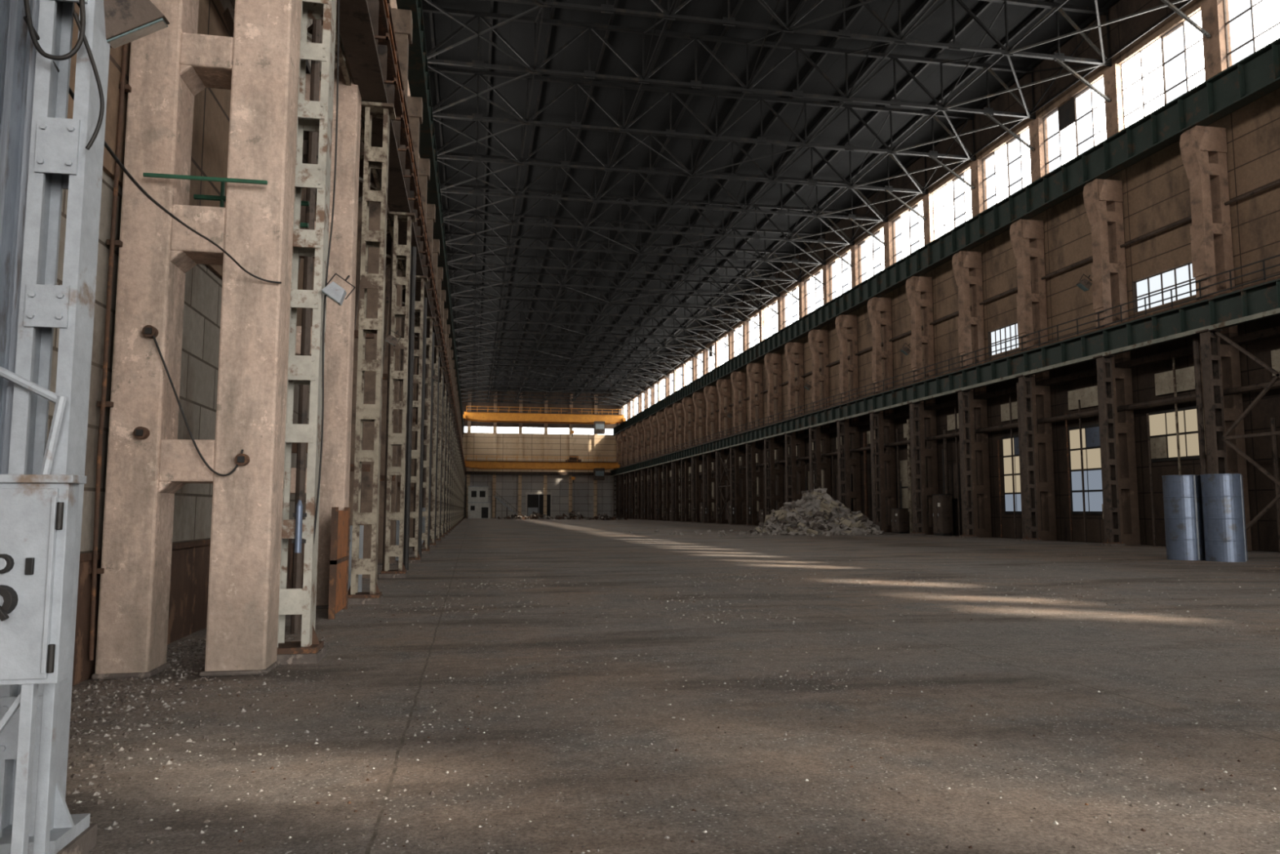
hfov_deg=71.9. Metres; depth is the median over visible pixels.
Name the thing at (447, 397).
steel column
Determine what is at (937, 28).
ceiling
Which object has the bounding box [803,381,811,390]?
floodlight
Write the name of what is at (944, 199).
window
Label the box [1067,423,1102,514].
window
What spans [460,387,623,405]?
roof truss
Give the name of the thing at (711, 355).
window
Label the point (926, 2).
roof purlins
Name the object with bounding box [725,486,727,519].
door
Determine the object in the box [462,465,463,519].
steel column
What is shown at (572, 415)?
crane
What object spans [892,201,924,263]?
window
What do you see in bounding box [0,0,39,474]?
sheet
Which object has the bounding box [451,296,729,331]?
roof truss
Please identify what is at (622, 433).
concrete column
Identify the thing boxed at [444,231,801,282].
roof truss
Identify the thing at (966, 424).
steel column
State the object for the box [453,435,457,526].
steel column
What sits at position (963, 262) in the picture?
concrete column
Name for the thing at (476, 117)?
roof truss
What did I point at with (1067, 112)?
window
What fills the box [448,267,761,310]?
roof truss
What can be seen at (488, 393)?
roof truss
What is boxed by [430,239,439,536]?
concrete column
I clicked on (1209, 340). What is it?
steel column
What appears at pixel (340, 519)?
guard
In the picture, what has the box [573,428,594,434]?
window
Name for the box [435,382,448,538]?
steel column
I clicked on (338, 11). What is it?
hanging cable
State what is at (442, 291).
concrete column
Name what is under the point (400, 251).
steel column
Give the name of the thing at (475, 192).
roof truss
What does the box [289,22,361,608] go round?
concrete column
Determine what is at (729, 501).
cabinet
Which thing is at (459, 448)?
steel column
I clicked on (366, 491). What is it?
concrete column
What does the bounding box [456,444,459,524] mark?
steel column
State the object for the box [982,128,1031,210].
window
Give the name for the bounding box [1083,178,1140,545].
concrete column
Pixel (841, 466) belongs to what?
tall cabinet
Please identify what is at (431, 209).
concrete column
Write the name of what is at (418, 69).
girder
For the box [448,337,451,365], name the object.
concrete column
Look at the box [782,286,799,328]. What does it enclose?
window
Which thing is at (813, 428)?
steel column
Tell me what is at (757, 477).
window
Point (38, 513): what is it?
electrical box
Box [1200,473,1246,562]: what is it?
tank
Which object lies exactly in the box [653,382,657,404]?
window
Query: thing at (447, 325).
concrete column
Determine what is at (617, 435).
concrete column
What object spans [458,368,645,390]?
roof truss
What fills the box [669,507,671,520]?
cabinet
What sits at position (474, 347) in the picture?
roof truss
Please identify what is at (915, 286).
concrete column
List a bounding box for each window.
[471,426,493,432]
[496,426,519,433]
[522,426,544,433]
[547,427,568,434]
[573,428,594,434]
[624,404,626,420]
[629,400,631,417]
[635,397,637,414]
[640,392,644,411]
[646,388,649,408]
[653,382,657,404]
[660,377,665,399]
[669,372,673,394]
[676,366,682,390]
[685,359,692,385]
[695,352,702,379]
[706,344,715,373]
[711,482,713,511]
[718,334,728,365]
[732,324,742,358]
[746,314,759,348]
[749,476,759,511]
[764,301,777,339]
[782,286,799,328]
[804,269,822,315]
[808,469,823,489]
[829,250,851,300]
[857,228,884,284]
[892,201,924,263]
[899,457,928,511]
[933,168,972,239]
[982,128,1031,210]
[990,323,1018,355]
[1001,434,1021,513]
[1043,76,1106,174]
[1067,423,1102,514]
[1120,9,1204,128]
[1135,262,1195,311]
[1146,404,1205,462]
[1222,0,1279,67]
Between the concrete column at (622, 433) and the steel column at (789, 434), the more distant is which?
the concrete column at (622, 433)
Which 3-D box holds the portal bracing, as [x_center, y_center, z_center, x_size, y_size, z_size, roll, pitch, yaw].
[16.572,3.482,67.114,0.120,8.378,77.263,1,-5,-11]
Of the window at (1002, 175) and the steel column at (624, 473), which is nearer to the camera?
the window at (1002, 175)
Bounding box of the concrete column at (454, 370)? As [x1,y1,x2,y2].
[453,368,455,392]
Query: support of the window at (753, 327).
in the wall at (1156, 190)
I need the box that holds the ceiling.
[421,0,1111,392]
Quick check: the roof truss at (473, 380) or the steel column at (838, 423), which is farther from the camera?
the roof truss at (473, 380)
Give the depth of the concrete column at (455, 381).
104.01 m
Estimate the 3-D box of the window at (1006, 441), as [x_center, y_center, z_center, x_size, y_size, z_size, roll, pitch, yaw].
[21.534,2.719,50.546,0.080,4.500,2.400,1,-5,-11]
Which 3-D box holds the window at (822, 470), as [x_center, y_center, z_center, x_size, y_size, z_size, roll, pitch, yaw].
[15.944,5.787,79.811,0.080,3.700,3.700,1,-5,-11]
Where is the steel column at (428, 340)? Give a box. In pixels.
[412,315,435,553]
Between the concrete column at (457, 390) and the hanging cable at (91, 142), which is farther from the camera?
the concrete column at (457, 390)
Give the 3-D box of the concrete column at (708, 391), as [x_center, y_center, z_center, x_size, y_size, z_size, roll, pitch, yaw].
[9.059,3.469,112.406,1.620,17.450,0.700,1,-5,-11]
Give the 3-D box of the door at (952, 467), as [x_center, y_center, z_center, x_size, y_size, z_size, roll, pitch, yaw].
[20.414,4.608,56.186,0.110,4.600,3.280,1,-5,-11]
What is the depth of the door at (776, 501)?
90.41 m
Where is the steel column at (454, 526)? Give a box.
[453,429,457,528]
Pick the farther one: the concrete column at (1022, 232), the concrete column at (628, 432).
the concrete column at (628, 432)
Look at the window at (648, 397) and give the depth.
158.91 m
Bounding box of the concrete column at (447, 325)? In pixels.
[444,324,449,522]
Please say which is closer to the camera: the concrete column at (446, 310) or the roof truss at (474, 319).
the concrete column at (446, 310)
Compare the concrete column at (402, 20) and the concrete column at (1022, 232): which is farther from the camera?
the concrete column at (1022, 232)
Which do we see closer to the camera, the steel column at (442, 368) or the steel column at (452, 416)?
the steel column at (442, 368)
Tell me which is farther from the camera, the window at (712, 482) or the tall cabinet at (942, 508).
the window at (712, 482)
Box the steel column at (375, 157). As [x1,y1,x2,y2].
[347,101,395,604]
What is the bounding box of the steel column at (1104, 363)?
[1093,355,1124,546]
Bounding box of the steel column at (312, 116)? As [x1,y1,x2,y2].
[276,0,336,664]
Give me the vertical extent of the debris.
0.028 m
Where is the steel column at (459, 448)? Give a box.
[457,448,460,524]
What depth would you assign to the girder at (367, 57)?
17.04 m
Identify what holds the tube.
attached to the steel column at (312, 116)
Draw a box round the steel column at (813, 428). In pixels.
[807,426,817,489]
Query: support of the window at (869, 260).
in the wall at (1156, 190)
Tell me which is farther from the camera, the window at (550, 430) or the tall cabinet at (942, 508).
the window at (550, 430)
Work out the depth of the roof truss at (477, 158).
57.83 m
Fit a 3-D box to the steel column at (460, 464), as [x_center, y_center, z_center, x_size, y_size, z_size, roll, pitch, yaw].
[-24.878,8.595,121.427,0.620,8.940,0.580,1,-5,-11]
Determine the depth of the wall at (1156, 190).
46.56 m
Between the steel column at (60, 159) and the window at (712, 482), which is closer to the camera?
the steel column at (60, 159)
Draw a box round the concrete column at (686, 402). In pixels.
[682,397,694,521]
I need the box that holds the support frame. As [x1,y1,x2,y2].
[0,366,66,474]
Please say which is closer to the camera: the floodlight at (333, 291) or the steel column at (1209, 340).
the floodlight at (333, 291)
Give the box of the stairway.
[493,491,516,518]
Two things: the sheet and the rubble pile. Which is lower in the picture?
the rubble pile
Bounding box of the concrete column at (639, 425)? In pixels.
[635,422,644,519]
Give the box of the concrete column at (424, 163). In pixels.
[407,83,430,547]
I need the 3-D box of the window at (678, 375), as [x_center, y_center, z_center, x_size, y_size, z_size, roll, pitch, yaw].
[6.202,-7.090,134.329,0.080,4.060,5.220,1,-5,-11]
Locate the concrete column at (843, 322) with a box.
[835,314,861,511]
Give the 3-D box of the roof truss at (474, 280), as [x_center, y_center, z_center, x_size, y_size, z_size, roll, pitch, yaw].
[-2.147,-15.083,87.499,33.960,2.900,0.220,1,-5,-11]
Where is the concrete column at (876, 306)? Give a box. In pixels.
[866,297,896,532]
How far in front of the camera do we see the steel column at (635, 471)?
158.02 m
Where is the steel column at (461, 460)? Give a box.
[460,459,462,520]
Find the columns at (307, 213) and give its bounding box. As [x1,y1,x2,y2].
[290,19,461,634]
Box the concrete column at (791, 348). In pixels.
[784,342,805,501]
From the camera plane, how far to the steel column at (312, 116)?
9.74 m
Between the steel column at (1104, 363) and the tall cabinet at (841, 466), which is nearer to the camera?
the steel column at (1104, 363)
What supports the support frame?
on the floor
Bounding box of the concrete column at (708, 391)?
[703,386,717,523]
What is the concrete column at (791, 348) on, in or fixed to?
on the floor
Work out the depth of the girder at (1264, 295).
44.71 m
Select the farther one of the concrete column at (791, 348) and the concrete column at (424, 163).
the concrete column at (791, 348)
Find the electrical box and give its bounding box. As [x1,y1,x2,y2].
[0,474,86,853]
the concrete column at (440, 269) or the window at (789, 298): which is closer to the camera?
the concrete column at (440, 269)
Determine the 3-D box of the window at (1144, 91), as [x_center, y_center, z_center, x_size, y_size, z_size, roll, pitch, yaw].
[24.026,-15.967,40.416,0.080,4.060,5.220,1,-5,-11]
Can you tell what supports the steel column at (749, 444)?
on the floor
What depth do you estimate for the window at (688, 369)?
129.55 m
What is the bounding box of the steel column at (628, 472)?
[627,471,632,519]
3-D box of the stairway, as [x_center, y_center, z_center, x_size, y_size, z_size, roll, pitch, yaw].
[-26.650,15.565,176.448,5.161,5.419,1.005,1,-5,-11]
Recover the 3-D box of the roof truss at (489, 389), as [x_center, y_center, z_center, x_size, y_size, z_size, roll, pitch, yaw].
[-16.629,-7.870,163.803,33.960,2.900,0.220,1,-5,-11]
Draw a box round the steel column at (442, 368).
[430,366,444,542]
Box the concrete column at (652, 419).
[648,415,657,519]
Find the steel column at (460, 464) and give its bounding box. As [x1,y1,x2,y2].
[459,463,461,521]
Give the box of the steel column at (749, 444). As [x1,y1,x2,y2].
[745,442,753,525]
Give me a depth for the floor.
6.96 m
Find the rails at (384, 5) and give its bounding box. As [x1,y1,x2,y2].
[373,0,466,472]
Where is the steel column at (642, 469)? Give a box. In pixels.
[640,468,644,519]
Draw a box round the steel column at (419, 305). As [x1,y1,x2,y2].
[408,275,427,563]
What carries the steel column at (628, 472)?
on the floor
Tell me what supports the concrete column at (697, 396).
on the floor
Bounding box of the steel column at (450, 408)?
[440,406,453,533]
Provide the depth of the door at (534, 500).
184.43 m
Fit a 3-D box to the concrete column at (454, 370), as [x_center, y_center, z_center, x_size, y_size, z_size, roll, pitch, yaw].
[-21.440,-0.895,97.855,1.650,23.400,0.650,1,-5,-11]
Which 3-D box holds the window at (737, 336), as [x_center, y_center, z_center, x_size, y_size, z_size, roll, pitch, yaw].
[11.772,-9.864,104.981,0.080,4.060,5.220,1,-5,-11]
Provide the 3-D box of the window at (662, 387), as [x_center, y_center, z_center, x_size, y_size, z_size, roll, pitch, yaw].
[3.974,-5.980,146.068,0.080,4.060,5.220,1,-5,-11]
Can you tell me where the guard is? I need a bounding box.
[328,506,350,618]
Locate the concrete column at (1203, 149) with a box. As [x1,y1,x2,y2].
[1179,125,1252,551]
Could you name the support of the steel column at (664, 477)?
on the floor
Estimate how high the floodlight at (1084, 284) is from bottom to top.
0.826 m
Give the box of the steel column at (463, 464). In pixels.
[461,463,463,520]
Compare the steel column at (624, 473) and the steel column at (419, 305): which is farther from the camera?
the steel column at (624, 473)
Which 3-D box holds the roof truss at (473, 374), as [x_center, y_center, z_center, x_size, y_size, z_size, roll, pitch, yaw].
[-13.287,-9.534,146.194,33.960,2.900,0.220,1,-5,-11]
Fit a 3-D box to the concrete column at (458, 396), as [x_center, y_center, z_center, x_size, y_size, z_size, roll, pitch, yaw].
[-25.896,1.324,121.333,1.650,23.400,0.650,1,-5,-11]
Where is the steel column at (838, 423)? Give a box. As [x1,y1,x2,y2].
[835,420,846,506]
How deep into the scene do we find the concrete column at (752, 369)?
94.73 m
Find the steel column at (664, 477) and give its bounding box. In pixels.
[662,463,667,520]
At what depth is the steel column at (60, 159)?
4.18 m
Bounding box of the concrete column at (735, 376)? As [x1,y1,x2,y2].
[730,371,746,524]
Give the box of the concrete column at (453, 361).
[451,360,454,386]
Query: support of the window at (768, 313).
in the wall at (1156, 190)
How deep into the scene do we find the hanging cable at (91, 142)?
4.20 m
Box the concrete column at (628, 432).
[625,428,631,518]
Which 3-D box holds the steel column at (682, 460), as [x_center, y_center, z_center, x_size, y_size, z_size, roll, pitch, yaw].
[5.988,8.827,122.817,0.720,8.740,0.640,1,-5,-11]
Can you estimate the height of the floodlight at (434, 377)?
0.375 m
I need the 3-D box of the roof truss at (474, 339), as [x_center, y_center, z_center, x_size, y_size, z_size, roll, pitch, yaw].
[-7.717,-12.308,116.847,33.960,2.900,0.220,1,-5,-11]
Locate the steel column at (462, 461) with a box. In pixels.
[461,461,462,520]
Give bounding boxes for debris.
[66,545,1279,853]
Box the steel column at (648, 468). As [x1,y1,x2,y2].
[646,466,651,519]
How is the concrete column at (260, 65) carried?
on the floor
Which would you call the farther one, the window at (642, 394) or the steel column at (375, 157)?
the window at (642, 394)
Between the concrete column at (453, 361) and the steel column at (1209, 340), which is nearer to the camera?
the steel column at (1209, 340)
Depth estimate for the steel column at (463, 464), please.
139.06 m
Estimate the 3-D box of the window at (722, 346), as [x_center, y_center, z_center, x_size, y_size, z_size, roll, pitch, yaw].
[10.658,-9.309,110.851,0.080,4.060,5.220,1,-5,-11]
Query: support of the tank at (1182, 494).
on the floor
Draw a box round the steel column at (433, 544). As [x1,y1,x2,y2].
[422,345,440,546]
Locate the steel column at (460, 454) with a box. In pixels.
[458,453,462,522]
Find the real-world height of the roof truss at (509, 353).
2.900 m
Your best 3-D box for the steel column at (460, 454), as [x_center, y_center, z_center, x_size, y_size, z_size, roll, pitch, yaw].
[-23.764,8.041,115.558,0.620,8.940,0.580,1,-5,-11]
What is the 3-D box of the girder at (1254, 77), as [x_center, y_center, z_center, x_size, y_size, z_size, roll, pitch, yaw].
[13.705,-8.596,86.470,0.600,1.670,208.500,1,-5,-11]
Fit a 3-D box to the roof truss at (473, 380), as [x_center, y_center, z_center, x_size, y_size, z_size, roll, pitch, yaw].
[-14.401,-8.979,152.064,33.960,2.900,0.220,1,-5,-11]
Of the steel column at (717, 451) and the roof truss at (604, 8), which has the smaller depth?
the roof truss at (604, 8)
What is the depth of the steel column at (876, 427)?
64.07 m
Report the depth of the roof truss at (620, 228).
69.66 m
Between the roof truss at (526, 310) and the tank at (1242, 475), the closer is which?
the tank at (1242, 475)
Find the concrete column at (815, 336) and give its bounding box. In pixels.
[808,328,831,496]
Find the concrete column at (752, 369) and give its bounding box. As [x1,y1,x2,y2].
[746,362,764,525]
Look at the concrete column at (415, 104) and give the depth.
33.51 m
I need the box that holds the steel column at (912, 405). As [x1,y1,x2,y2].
[906,401,925,534]
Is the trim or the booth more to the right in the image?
the trim
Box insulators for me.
[88,83,249,573]
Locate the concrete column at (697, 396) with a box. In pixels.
[692,391,706,522]
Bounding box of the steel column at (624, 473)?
[623,473,626,518]
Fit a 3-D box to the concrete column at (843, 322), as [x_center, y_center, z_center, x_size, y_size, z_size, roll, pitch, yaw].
[16.858,-0.415,71.319,1.620,17.450,0.700,1,-5,-11]
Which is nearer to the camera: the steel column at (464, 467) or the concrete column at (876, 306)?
the concrete column at (876, 306)
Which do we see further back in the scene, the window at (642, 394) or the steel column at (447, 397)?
the window at (642, 394)
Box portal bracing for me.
[718,331,1279,531]
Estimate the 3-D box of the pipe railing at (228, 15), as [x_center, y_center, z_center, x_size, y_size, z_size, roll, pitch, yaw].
[-4.636,-3.785,10.588,1.429,3.730,3.382,1,-5,-11]
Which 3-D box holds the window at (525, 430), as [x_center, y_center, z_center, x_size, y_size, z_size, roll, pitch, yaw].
[-22.525,0.752,185.942,4.660,1.300,0.100,1,-5,-11]
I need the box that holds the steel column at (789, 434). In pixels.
[783,432,792,502]
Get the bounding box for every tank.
[1161,474,1205,559]
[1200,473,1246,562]
[1241,475,1247,559]
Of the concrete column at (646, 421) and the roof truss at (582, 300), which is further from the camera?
the concrete column at (646, 421)
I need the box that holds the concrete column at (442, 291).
[440,289,445,328]
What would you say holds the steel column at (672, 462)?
on the floor
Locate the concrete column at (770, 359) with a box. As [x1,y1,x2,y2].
[764,353,783,510]
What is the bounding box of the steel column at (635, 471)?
[633,470,638,519]
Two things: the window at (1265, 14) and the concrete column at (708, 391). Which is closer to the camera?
the window at (1265, 14)
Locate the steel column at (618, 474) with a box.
[617,474,622,518]
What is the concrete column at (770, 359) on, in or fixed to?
on the floor
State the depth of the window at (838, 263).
76.06 m
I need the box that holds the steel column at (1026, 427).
[1015,374,1041,541]
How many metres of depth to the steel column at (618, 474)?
175.51 m
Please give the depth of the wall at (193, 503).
11.20 m
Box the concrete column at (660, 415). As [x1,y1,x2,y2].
[656,411,666,519]
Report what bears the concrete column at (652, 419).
on the floor
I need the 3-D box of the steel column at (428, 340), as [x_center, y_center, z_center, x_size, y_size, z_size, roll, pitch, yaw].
[-8.168,0.273,33.384,0.620,8.940,0.580,1,-5,-11]
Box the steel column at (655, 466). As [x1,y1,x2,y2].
[653,465,659,520]
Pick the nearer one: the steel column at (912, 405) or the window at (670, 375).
the steel column at (912, 405)
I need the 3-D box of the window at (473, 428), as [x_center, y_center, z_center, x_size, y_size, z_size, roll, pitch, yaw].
[-32.941,0.567,183.983,4.660,1.300,0.100,1,-5,-11]
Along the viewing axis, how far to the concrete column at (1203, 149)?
36.29 m
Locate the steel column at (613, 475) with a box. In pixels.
[613,475,617,518]
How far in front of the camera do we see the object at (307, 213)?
23.77 m
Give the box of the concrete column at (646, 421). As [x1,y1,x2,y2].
[642,418,650,519]
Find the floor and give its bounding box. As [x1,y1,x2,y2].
[65,517,1279,853]
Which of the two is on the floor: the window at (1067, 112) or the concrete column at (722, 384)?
the concrete column at (722, 384)
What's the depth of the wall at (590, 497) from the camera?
185.55 m
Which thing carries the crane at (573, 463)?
on the girder at (367, 57)
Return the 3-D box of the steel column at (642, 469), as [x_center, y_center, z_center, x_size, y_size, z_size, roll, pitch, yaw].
[0.418,11.601,152.164,0.720,8.740,0.640,1,-5,-11]
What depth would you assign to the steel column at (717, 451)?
105.11 m
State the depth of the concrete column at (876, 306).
65.44 m
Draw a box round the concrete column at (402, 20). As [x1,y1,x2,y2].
[377,8,413,564]
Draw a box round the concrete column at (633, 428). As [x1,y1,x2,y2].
[630,425,637,519]
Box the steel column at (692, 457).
[690,456,697,522]
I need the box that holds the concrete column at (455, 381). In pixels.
[453,376,456,399]
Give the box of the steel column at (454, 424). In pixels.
[446,422,455,529]
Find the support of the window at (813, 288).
in the wall at (1156, 190)
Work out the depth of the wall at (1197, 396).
47.46 m
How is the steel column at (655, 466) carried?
on the floor
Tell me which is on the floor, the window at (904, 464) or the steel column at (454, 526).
the steel column at (454, 526)
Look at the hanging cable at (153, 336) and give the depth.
8.65 m
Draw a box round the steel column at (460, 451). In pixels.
[457,451,461,523]
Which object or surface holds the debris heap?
on the floor
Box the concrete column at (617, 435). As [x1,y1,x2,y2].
[615,433,621,517]
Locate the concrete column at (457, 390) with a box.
[456,390,457,411]
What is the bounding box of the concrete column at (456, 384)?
[454,383,457,407]
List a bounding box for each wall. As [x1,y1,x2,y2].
[46,0,323,685]
[460,390,622,518]
[616,180,1279,552]
[619,0,1279,551]
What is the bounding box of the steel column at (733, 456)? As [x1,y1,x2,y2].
[728,446,737,524]
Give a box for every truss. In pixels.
[306,20,434,375]
[422,5,1035,119]
[427,66,976,160]
[433,116,927,194]
[436,151,888,222]
[440,182,854,245]
[442,209,826,265]
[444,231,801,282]
[446,251,780,297]
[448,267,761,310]
[449,283,744,321]
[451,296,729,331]
[453,308,716,341]
[454,327,693,356]
[455,318,704,349]
[455,336,684,363]
[456,343,675,369]
[456,351,666,375]
[457,357,658,381]
[457,363,652,386]
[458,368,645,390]
[459,378,633,398]
[459,383,628,402]
[460,374,639,394]
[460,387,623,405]
[480,0,1111,66]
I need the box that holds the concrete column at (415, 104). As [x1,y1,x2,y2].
[390,0,422,554]
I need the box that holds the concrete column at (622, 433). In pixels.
[619,431,626,518]
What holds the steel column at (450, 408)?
on the floor
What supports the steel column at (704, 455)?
on the floor
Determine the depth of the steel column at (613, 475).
181.32 m
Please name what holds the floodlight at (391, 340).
attached to the steel column at (375, 157)
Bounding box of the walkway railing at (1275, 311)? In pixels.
[609,254,1279,476]
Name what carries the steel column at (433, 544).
on the floor
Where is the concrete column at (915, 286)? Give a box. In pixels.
[905,275,938,534]
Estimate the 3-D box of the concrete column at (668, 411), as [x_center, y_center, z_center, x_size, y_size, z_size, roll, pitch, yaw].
[4.603,5.688,135.884,1.620,17.450,0.700,1,-5,-11]
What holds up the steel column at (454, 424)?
on the floor
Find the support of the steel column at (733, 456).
on the floor
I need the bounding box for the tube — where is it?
[291,499,306,552]
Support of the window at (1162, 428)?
in the wall at (1156, 190)
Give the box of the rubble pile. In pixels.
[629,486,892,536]
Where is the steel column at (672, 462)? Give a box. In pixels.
[670,461,676,521]
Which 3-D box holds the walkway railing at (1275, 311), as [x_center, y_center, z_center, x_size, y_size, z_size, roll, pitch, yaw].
[13.253,-0.199,85.590,0.800,2.345,208.500,1,-5,-11]
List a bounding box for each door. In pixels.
[525,492,551,517]
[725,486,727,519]
[766,480,777,510]
[835,473,853,511]
[948,462,962,535]
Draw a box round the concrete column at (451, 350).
[447,349,453,491]
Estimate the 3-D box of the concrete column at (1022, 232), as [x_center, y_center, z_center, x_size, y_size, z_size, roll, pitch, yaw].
[21.314,-2.634,47.841,1.620,17.450,0.700,1,-5,-11]
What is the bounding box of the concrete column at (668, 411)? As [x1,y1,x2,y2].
[664,407,675,520]
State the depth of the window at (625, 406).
182.54 m
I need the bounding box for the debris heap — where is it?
[497,511,626,519]
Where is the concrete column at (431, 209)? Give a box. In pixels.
[418,153,435,507]
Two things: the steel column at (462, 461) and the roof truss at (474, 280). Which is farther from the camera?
the steel column at (462, 461)
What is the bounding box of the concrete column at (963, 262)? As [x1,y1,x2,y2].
[951,250,991,537]
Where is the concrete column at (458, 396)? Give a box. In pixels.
[457,395,458,417]
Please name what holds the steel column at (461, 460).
on the floor
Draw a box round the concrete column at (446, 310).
[443,308,448,345]
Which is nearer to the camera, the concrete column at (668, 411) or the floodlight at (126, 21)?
the floodlight at (126, 21)
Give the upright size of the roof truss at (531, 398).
2.900 m
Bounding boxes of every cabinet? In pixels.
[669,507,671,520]
[728,475,733,524]
[834,466,843,503]
[890,480,908,533]
[931,448,953,535]
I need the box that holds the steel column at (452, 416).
[446,415,454,531]
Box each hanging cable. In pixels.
[22,16,281,284]
[23,0,85,60]
[72,13,104,150]
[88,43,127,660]
[152,335,243,475]
[313,0,339,545]
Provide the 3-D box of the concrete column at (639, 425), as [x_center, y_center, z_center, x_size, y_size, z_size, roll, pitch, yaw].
[0.147,7.907,159.362,1.620,17.450,0.700,1,-5,-11]
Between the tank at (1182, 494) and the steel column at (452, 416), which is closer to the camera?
the tank at (1182, 494)
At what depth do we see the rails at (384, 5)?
19.41 m
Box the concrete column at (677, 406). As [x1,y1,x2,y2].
[672,402,684,521]
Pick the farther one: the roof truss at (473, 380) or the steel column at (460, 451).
the roof truss at (473, 380)
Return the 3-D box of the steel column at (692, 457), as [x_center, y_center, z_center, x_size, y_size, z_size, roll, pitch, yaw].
[7.102,8.272,116.947,0.720,8.740,0.640,1,-5,-11]
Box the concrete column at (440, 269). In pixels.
[436,266,443,312]
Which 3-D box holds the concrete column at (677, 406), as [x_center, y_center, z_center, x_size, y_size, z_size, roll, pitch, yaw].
[5.717,5.133,130.014,1.620,17.450,0.700,1,-5,-11]
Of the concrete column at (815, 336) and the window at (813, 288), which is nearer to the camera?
the concrete column at (815, 336)
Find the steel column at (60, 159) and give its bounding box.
[0,0,110,853]
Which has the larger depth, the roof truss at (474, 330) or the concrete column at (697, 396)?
the concrete column at (697, 396)
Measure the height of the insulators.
4.850 m
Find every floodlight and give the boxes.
[75,0,169,48]
[321,273,355,305]
[385,330,401,346]
[431,371,441,382]
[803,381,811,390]
[900,342,911,355]
[1075,274,1092,291]
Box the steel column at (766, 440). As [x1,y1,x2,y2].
[762,438,771,518]
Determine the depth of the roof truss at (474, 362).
134.24 m
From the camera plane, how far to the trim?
44.43 m
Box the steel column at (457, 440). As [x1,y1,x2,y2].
[455,440,458,525]
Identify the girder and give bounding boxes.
[336,0,465,474]
[395,0,464,434]
[610,275,1279,476]
[612,37,1279,435]
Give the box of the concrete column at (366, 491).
[348,0,390,580]
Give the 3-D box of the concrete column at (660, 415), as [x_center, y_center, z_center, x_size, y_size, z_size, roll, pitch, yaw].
[3.489,6.243,141.753,1.620,17.450,0.700,1,-5,-11]
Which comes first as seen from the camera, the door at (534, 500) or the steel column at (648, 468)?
the steel column at (648, 468)
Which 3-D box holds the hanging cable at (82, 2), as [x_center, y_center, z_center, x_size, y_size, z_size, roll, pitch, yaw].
[-2.795,-2.170,4.202,0.307,0.893,0.064,1,-5,-11]
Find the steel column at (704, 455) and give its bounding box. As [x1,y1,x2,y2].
[702,453,708,523]
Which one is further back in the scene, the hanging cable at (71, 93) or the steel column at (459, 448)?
the steel column at (459, 448)
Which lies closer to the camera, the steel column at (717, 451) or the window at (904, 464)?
the window at (904, 464)
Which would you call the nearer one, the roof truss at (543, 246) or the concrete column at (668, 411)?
the roof truss at (543, 246)
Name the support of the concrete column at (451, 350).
on the floor
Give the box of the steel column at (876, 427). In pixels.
[867,411,884,532]
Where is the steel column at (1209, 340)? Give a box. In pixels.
[1195,328,1227,474]
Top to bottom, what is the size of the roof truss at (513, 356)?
2.900 m
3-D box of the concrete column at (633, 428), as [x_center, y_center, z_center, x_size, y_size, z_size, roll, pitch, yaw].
[-0.967,8.462,165.232,1.620,17.450,0.700,1,-5,-11]
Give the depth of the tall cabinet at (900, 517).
61.76 m
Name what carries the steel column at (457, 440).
on the floor
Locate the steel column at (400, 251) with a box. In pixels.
[378,211,416,577]
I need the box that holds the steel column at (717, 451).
[714,450,722,524]
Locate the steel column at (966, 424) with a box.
[955,389,977,537]
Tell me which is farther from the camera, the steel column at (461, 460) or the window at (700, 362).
the steel column at (461, 460)
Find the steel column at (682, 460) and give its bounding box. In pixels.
[680,458,686,521]
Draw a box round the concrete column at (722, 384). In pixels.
[716,378,731,524]
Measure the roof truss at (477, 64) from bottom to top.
2.900 m
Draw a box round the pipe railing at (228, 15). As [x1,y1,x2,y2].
[142,7,318,227]
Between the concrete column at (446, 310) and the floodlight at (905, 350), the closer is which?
the floodlight at (905, 350)
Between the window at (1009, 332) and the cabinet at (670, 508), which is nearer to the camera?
the window at (1009, 332)
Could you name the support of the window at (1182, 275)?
in the wall at (1156, 190)
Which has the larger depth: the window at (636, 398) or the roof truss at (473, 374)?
the window at (636, 398)
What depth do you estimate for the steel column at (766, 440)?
87.59 m
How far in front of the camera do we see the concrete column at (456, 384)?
109.86 m
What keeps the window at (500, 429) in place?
in the wall at (590, 497)
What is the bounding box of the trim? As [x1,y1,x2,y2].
[624,325,1279,483]
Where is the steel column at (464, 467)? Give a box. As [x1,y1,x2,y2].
[462,466,464,519]
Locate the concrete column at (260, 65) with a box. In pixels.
[91,0,302,679]
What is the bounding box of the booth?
[467,485,491,518]
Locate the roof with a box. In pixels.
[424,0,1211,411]
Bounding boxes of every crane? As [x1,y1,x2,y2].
[462,405,626,436]
[464,455,619,482]
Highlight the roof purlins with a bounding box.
[428,0,1119,394]
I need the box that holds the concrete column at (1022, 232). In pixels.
[1009,218,1057,540]
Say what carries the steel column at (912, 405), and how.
on the floor
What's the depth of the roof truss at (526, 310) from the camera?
99.08 m
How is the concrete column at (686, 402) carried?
on the floor
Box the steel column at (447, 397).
[440,395,450,535]
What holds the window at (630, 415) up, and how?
in the wall at (1156, 190)
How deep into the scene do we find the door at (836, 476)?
75.06 m

